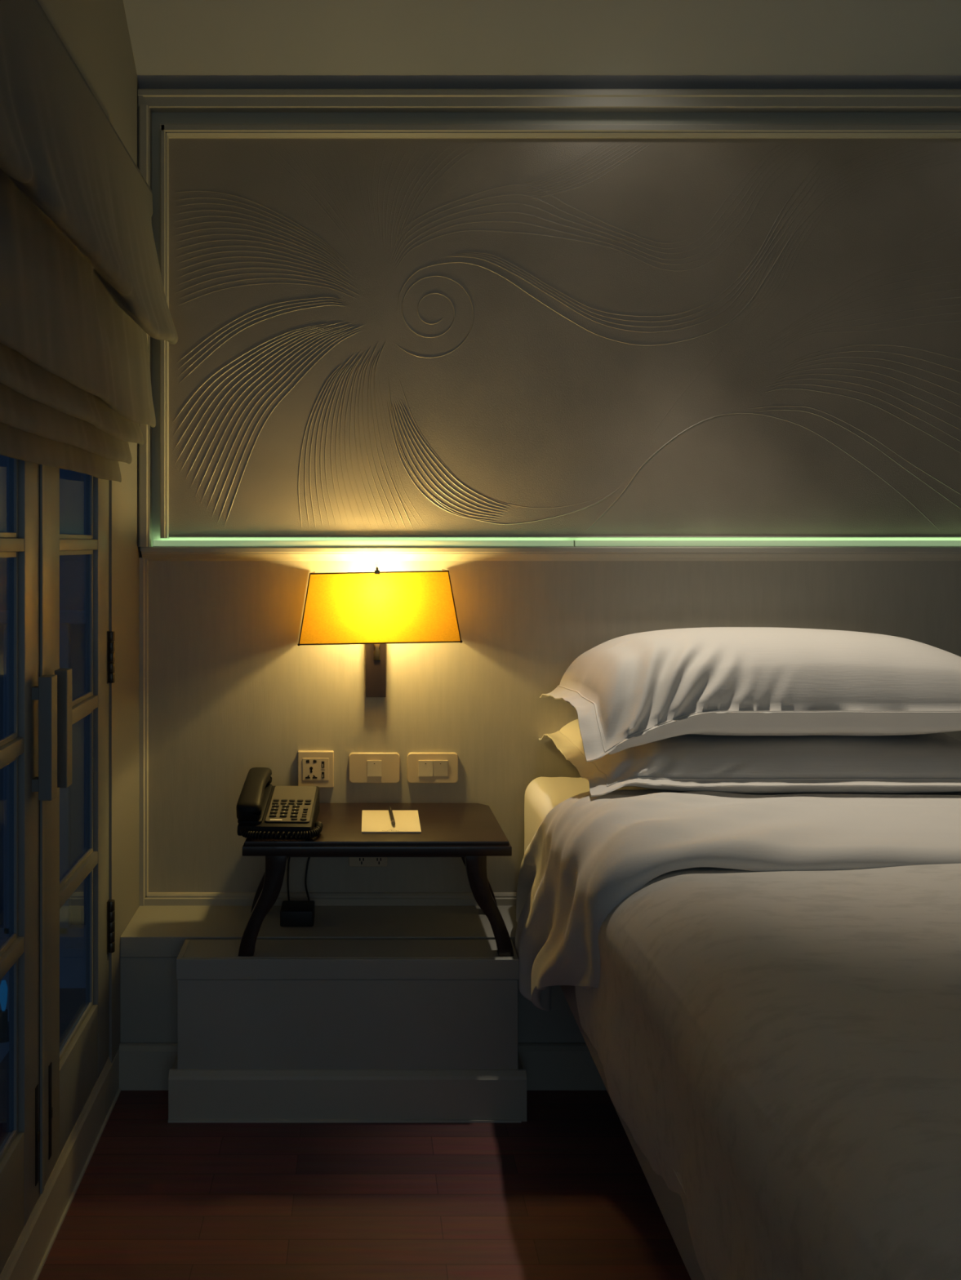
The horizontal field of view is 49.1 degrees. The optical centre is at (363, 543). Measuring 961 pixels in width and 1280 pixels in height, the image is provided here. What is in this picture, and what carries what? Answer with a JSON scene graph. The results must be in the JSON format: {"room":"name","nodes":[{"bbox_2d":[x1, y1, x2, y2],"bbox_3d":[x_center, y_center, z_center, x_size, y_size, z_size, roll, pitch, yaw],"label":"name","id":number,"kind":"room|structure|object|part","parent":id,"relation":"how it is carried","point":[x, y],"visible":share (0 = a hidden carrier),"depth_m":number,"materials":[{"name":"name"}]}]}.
{"room":"bedroom","nodes":[
{"label":"bedroom","id":0,"kind":"room"},
{"bbox_2d":[0,454,85,924],"bbox_3d":[-1.910,-0.086,3.290,2.580,2.640,0.080,0,0,0],"label":"window panes","id":1,"kind":"structure","parent":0,"point":[72,483],"depth_m":3.25,"materials":[{"name":"glass"}]},
{"bbox_2d":[0,947,85,1062],"bbox_3d":[-1.933,1.264,1.350,2.535,0.060,4.100,0,0,0],"label":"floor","id":2,"kind":"structure","parent":0,"point":[72,960],"depth_m":3.00,"materials":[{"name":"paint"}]},
{"bbox_2d":[0,980,8,1043],"bbox_3d":[-0.905,1.165,2.620,0.090,0.137,0.090,0,0,0],"label":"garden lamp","id":3,"kind":"object","parent":2,"relation":"on","point":[4,1024],"visible":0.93,"depth_m":2.61,"materials":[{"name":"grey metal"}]},
{"bbox_2d":[0,609,85,947],"bbox_3d":[-1.080,0.719,3.195,0.840,1.030,0.050,0,0,0],"label":"window panes","id":4,"kind":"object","parent":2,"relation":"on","point":[70,935],"visible":0.24,"depth_m":3.18,"materials":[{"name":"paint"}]},
{"bbox_2d":[37,0,142,1062],"bbox_3d":[-0.595,-0.041,0.210,0.120,2.470,4.620,0,0,0],"label":"wall","id":5,"kind":"structure","parent":0,"point":[95,33],"depth_m":2.28,"materials":[{"name":"grey paint"}]},
{"bbox_2d":[0,457,57,1274],"bbox_3d":[-0.536,0.165,1.535,0.060,1.848,0.410,0,0,0],"label":"door","id":6,"kind":"structure","parent":5,"relation":"in","point":[29,749],"depth_m":1.66,"materials":[{"name":"grey paint"}]},
{"bbox_3d":[-0.534,0.319,1.707,0.014,0.170,0.020,0,0,0],"label":"handle mount","id":7,"kind":"part","parent":6,"relation":"part of","materials":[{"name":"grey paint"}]},
{"bbox_3d":[-0.517,0.317,1.707,0.022,0.201,0.032,0,0,0],"label":"handle","id":8,"kind":"part","parent":6,"relation":"part of","materials":[{"name":"grey paint"}]},
{"bbox_2d":[40,464,44,1194],"bbox_3d":[-0.537,0.164,1.742,0.005,1.840,0.012,0,0,0],"label":"door frame","id":9,"kind":"structure","parent":5,"relation":"attached to","point":[42,467],"depth_m":1.74,"materials":[{"name":"grey paint"}]},
{"bbox_2d":[0,1048,120,1279],"bbox_3d":[-0.584,1.142,0.706,0.101,0.104,3.162,0,0,0],"label":"baseboard","id":10,"kind":"structure","parent":5,"relation":"attached to","point":[23,1263],"depth_m":1.85,"materials":[{"name":"beige paint"}]},
{"bbox_2d":[44,465,115,1186],"bbox_3d":[-0.536,0.165,1.979,0.060,1.848,0.472,0,0,0],"label":"door","id":11,"kind":"structure","parent":5,"relation":"in","point":[72,1070],"depth_m":2.01,"materials":[{"name":"grey paint"}]},
{"bbox_3d":[-0.517,0.317,1.795,0.022,0.201,0.032,0,0,0],"label":"handle","id":12,"kind":"part","parent":11,"relation":"part of","materials":[{"name":"grey paint"}]},
{"bbox_2d":[0,0,177,482],"bbox_3d":[-0.461,-0.440,1.190,0.145,0.628,2.080,0,0,0],"label":"blind","id":13,"kind":"object","parent":5,"relation":"attached to","point":[82,291],"visible":1,"depth_m":1.57,"materials":[{"name":"fabric"}]},
{"bbox_2d":[137,104,151,546],"bbox_3d":[-0.520,-0.516,2.496,0.027,1.045,0.068,0,0,0],"label":"trim","id":14,"kind":"structure","parent":5,"relation":"attached to","point":[144,113],"depth_m":2.46,"materials":[{"name":"beige paint"}]},
{"bbox_2d":[0,987,691,1279],"bbox_3d":[1.133,1.219,0.300,3.935,0.050,5.000,0,0,0],"label":"floor","id":15,"kind":"structure","parent":0,"point":[562,1193],"depth_m":1.90,"materials":[{"name":"brown wood"}]},
{"bbox_2d":[168,939,526,1122],"bbox_3d":[-0.033,1.028,2.212,0.741,0.331,0.126,0,0,0],"label":"box","id":16,"kind":"object","parent":15,"relation":"on","point":[291,1030],"visible":0.97,"depth_m":2.17,"materials":[{"name":"paint"}]},
{"bbox_2d":[238,803,513,955],"bbox_3d":[0.026,0.742,2.333,0.578,0.243,0.332,0,0,0],"label":"nightstand","id":17,"kind":"object","parent":16,"relation":"on","point":[472,833],"visible":0.93,"depth_m":2.18,"materials":[{"name":"brown wood"}]},
{"bbox_3d":[-0.211,0.756,2.197,0.102,0.213,0.034,0,0,0],"label":"leg","id":18,"kind":"part","parent":17,"relation":"part of","materials":[{"name":"brown wood"}]},
{"bbox_3d":[-0.211,0.756,2.442,0.102,0.213,0.034,0,0,0],"label":"leg","id":19,"kind":"part","parent":17,"relation":"part of","materials":[{"name":"brown wood"}]},
{"bbox_2d":[235,767,323,839],"bbox_3d":[-0.175,0.565,2.282,0.182,0.109,0.226,0,0,2],"label":"telephone","id":20,"kind":"object","parent":17,"relation":"on","point":[263,809],"visible":1,"depth_m":2.23,"materials":[{"name":"black plastic"}]},
{"bbox_3d":[-0.167,0.606,2.192,0.178,0.023,0.071,0,0,-15],"label":"coiled cord","id":21,"kind":"part","parent":20,"relation":"part of","materials":[{"name":"black plastic"}]},
{"bbox_3d":[-0.158,0.572,2.294,0.095,0.038,0.174,0,0,2],"label":"plate","id":22,"kind":"part","parent":20,"relation":"part of","materials":[{"name":"grey plastic"}]},
{"bbox_3d":[0.026,0.656,2.208,0.390,0.012,0.016,0,0,0],"label":"rail","id":23,"kind":"part","parent":17,"relation":"part of","materials":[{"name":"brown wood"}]},
{"bbox_2d":[361,810,421,833],"bbox_3d":[0.061,0.618,2.322,0.130,0.003,0.180,0,0,0],"label":"pad","id":24,"kind":"object","parent":17,"relation":"on","point":[372,821],"visible":0.99,"depth_m":2.31,"materials":[{"name":"beige paper"}]},
{"bbox_2d":[387,805,395,826],"bbox_3d":[0.064,0.611,2.341,0.008,0.010,0.152,0,0,-2],"label":"pen","id":25,"kind":"object","parent":24,"relation":"on","point":[391,815],"visible":1,"depth_m":2.33,"materials":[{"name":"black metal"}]},
{"bbox_3d":[0.265,0.756,2.442,0.102,0.213,0.034,0,0,0],"label":"leg","id":26,"kind":"part","parent":17,"relation":"part of","materials":[{"name":"brown wood"}]},
{"bbox_3d":[0.265,0.756,2.197,0.102,0.213,0.034,0,0,0],"label":"leg","id":27,"kind":"part","parent":17,"relation":"part of","materials":[{"name":"brown wood"}]},
{"bbox_2d":[120,905,585,1043],"bbox_3d":[1.232,1.029,2.395,3.535,0.330,0.210,0,0,0],"label":"trim ledge","id":28,"kind":"object","parent":15,"relation":"on","point":[151,944],"visible":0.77,"depth_m":2.30,"materials":[{"name":"paint"}]},
{"bbox_2d":[280,857,314,926],"bbox_3d":[-0.150,0.803,2.418,0.075,0.120,0.145,0,0,0],"label":"power adapter","id":29,"kind":"object","parent":28,"relation":"on","point":[292,913],"visible":0.96,"depth_m":2.35,"materials":[{"name":"black plastic"}]},
{"bbox_2d":[119,1043,606,1090],"bbox_3d":[1.232,1.146,2.283,3.535,0.096,0.014,0,0,0],"label":"baseboard","id":30,"kind":"structure","parent":28,"relation":"attached to","point":[142,1066],"depth_m":2.28,"materials":[{"name":"beige paint"}]},
{"bbox_2d":[560,985,705,1279],"bbox_3d":[1.262,0.977,1.442,1.765,0.435,2.045,0,0,0],"label":"bed base","id":31,"kind":"object","parent":15,"relation":"on","point":[670,1204],"visible":0.03,"depth_m":1.31,"materials":[{"name":"grey fabric"}]},
{"bbox_2d":[524,777,686,1195],"bbox_3d":[1.262,0.647,1.442,1.782,0.220,2.045,0,0,0],"label":"mattress","id":32,"kind":"object","parent":31,"relation":"on","point":[542,794],"visible":0.12,"depth_m":2.31,"materials":[{"name":"white fabric"}]},
{"bbox_2d":[515,789,960,1279],"bbox_3d":[1.138,0.694,1.362,1.628,0.490,2.007,0,0,0],"label":"duvet","id":33,"kind":"object","parent":32,"relation":"on","point":[767,986],"visible":0.98,"depth_m":1.25,"materials":[{"name":"white fabric"}]},
{"bbox_2d":[538,719,960,796],"bbox_3d":[0.863,0.432,2.204,0.890,0.112,0.591,0,0,0],"label":"pillow","id":34,"kind":"object","parent":32,"relation":"on","point":[922,762],"visible":0.66,"depth_m":1.96,"materials":[{"name":"white fabric"}]},
{"bbox_2d":[539,626,960,761],"bbox_3d":[0.862,0.294,2.208,0.889,0.228,0.526,0,0,0],"label":"pillow","id":35,"kind":"object","parent":34,"relation":"on","point":[626,691],"visible":1,"depth_m":1.99,"materials":[{"name":"white fabric"}]},
{"bbox_2d":[148,560,960,892],"bbox_3d":[1.173,-0.041,2.550,3.655,2.470,0.100,0,0,0],"label":"wall","id":36,"kind":"structure","parent":0,"point":[233,691],"depth_m":2.50,"materials":[{"name":"beige paint"}]},
{"bbox_2d":[138,557,148,906],"bbox_3d":[-0.525,0.448,2.493,0.019,0.831,0.014,0,0,0],"label":"trim","id":37,"kind":"structure","parent":36,"relation":"attached to","point":[143,562],"depth_m":2.49,"materials":[{"name":"beige paint"}]},
{"bbox_2d":[297,750,333,787],"bbox_3d":[-0.114,0.540,2.494,0.086,0.088,0.012,0,0,0],"label":"socket","id":38,"kind":"object","parent":36,"relation":"attached to","point":[315,767],"visible":0.96,"depth_m":2.49,"materials":[{"name":"beige plastic"}]},
{"bbox_2d":[143,892,516,905],"bbox_3d":[1.236,0.850,2.494,3.528,0.028,0.012,0,0,0],"label":"trim","id":39,"kind":"structure","parent":36,"relation":"attached to","point":[153,898],"depth_m":2.49,"materials":[{"name":"beige paint"}]},
{"bbox_2d":[348,857,386,866],"bbox_3d":[0.011,0.737,2.495,0.092,0.071,0.010,0,0,0],"label":"wall socket","id":40,"kind":"object","parent":36,"relation":"attached to","point":[353,861],"visible":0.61,"depth_m":2.49,"materials":[{"name":"beige plastic"}]},
{"bbox_2d":[348,752,399,782],"bbox_3d":[0.026,0.536,2.493,0.122,0.072,0.014,0,0,0],"label":"light switch","id":41,"kind":"object","parent":36,"relation":"attached to","point":[363,767],"visible":1,"depth_m":2.49,"materials":[{"name":"beige plastic"}]},
{"bbox_2d":[297,567,462,697],"bbox_3d":[0.037,0.209,2.423,0.373,0.312,0.153,0,0,0],"label":"wall lamp","id":42,"kind":"object","parent":36,"relation":"attached to","point":[377,609],"visible":1,"depth_m":2.36,"materials":[{"name":"yellow fabric"}]},
{"bbox_3d":[0.031,0.239,2.446,0.018,0.074,0.072,0,0,0],"label":"arm","id":43,"kind":"part","parent":42,"relation":"part of","materials":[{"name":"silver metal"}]},
{"bbox_3d":[0.037,0.145,2.422,0.366,0.165,0.144,0,0,0],"label":"lamp shade","id":44,"kind":"part","parent":42,"relation":"part of","materials":[{"name":"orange fabric"}]},
{"bbox_2d":[406,752,457,782],"bbox_3d":[0.166,0.536,2.493,0.122,0.072,0.014,0,0,0],"label":"light switch","id":45,"kind":"object","parent":36,"relation":"attached to","point":[421,767],"visible":1,"depth_m":2.49,"materials":[{"name":"beige plastic"}]},
{"bbox_2d":[122,0,960,88],"bbox_3d":[1.222,-1.179,2.445,3.755,0.193,0.270,0,0,0],"label":"ceiling","id":46,"kind":"structure","parent":36,"relation":"attached to","point":[176,44],"depth_m":2.40,"materials":[{"name":"paint"}]},
{"bbox_2d":[137,88,960,112],"bbox_3d":[1.234,-1.056,2.496,3.533,0.045,0.068,0,0,0],"label":"trim","id":47,"kind":"structure","parent":36,"relation":"attached to","point":[158,100],"depth_m":2.47,"materials":[{"name":"beige paint"}]},
{"bbox_2d":[139,112,960,551],"bbox_3d":[1.232,-0.531,2.514,3.535,1.096,0.035,0,0,0],"label":"trim","id":48,"kind":"structure","parent":36,"relation":"attached to","point":[157,118],"depth_m":2.50,"materials":[{"name":"beige paint"}]},
{"bbox_2d":[141,546,960,560],"bbox_3d":[1.236,0.024,2.499,3.527,0.034,0.061,0,0,0],"label":"trim","id":49,"kind":"structure","parent":36,"relation":"attached to","point":[151,553],"depth_m":2.47,"materials":[{"name":"beige paint"}]},
{"bbox_2d":[152,540,573,546],"bbox_3d":[0.000,-0.001,2.481,1.000,0.015,0.016,0,0,0],"label":"strip light","id":50,"kind":"object","parent":49,"relation":"on","point":[155,543],"visible":1,"depth_m":2.47,"materials":[{"name":"grey plastic"}]},
{"bbox_2d":[573,540,960,546],"bbox_3d":[1.742,-0.001,2.481,2.478,0.015,0.016,0,0,0],"label":"strip light","id":51,"kind":"object","parent":49,"relation":"on","point":[576,543],"visible":1,"depth_m":2.47,"materials":[{"name":"grey"}]},
{"bbox_2d":[160,123,960,537],"bbox_3d":[1.259,-0.505,2.486,3.482,0.982,0.039,0,0,0],"label":"wall panel","id":52,"kind":"object","parent":36,"relation":"attached to","point":[384,331],"visible":1,"depth_m":2.49,"materials":[{"name":"paint"}]}
]}

